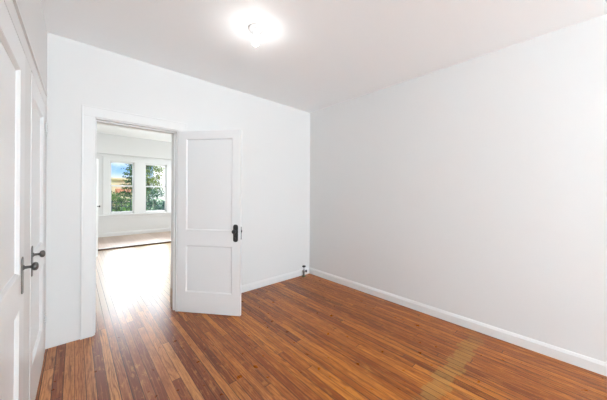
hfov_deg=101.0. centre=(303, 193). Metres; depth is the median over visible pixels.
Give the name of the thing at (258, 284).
baseboard
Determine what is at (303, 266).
radiator valve
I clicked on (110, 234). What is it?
baseboard
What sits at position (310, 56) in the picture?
ceiling
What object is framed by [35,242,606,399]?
floor
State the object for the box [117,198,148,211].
bush
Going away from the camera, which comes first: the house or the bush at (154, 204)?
the bush at (154, 204)
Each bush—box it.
[111,192,126,211]
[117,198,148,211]
[131,187,164,210]
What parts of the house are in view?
cornice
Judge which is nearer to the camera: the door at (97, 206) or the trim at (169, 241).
the door at (97, 206)
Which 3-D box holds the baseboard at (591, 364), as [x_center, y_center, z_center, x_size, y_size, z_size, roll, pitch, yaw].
[2.988,1.326,1.099,0.016,0.096,8.583,0,0,-42]
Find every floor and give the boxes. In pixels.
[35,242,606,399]
[98,231,170,248]
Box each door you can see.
[0,0,38,399]
[29,72,47,399]
[96,159,100,256]
[177,130,241,315]
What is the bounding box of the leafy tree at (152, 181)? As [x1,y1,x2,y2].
[128,166,164,209]
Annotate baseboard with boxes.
[98,228,170,237]
[241,268,308,292]
[309,267,606,375]
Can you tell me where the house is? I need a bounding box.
[111,177,131,207]
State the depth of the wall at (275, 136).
2.81 m
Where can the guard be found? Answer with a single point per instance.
(130, 206)
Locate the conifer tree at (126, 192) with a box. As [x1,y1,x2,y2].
[112,164,153,209]
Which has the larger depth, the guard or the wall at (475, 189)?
the guard
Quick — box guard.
[111,200,131,211]
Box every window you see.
[98,155,170,218]
[145,163,166,212]
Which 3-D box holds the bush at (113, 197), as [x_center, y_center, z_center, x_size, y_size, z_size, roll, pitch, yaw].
[-10.902,0.719,14.231,2.128,2.312,1.655,0,0,-15]
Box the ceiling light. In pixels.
[248,23,262,45]
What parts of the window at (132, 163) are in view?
sash, sash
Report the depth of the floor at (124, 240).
7.02 m
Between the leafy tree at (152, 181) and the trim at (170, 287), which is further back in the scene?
the leafy tree at (152, 181)
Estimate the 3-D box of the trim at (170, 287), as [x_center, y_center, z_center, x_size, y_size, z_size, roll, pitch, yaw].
[-1.561,1.235,2.962,0.002,0.220,0.103,0,0,-42]
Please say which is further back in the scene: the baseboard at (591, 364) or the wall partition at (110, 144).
the wall partition at (110, 144)
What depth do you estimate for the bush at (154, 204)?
11.77 m
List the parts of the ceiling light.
bulb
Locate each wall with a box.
[17,0,46,352]
[45,32,309,348]
[97,153,170,232]
[309,14,606,362]
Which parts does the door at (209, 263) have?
panel, panel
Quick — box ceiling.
[41,0,606,141]
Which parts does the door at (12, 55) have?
panel, panel, frame, knob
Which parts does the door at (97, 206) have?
panel, frame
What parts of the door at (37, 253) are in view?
panel, panel, knob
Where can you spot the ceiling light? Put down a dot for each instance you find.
(255, 29)
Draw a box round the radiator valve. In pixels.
[302,265,306,276]
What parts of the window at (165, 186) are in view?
sash, sash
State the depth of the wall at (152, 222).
7.70 m
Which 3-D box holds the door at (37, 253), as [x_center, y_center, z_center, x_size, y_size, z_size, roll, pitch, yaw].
[-1.802,0.317,1.715,0.092,2.036,0.722,0,0,-42]
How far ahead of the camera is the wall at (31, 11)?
1.75 m
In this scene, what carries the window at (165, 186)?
in the wall at (152, 222)
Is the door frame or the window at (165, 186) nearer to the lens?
the door frame
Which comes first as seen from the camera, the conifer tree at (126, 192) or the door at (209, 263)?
the door at (209, 263)
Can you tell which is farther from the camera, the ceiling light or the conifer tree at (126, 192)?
the conifer tree at (126, 192)
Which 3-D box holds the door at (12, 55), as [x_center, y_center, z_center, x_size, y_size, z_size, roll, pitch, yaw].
[-1.166,0.322,1.006,0.092,2.036,0.707,0,0,-42]
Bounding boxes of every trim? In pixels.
[98,241,170,250]
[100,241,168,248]
[170,287,171,306]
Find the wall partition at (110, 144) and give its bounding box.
[97,133,171,159]
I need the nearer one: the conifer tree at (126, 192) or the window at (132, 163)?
the window at (132, 163)
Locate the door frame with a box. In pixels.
[80,104,186,339]

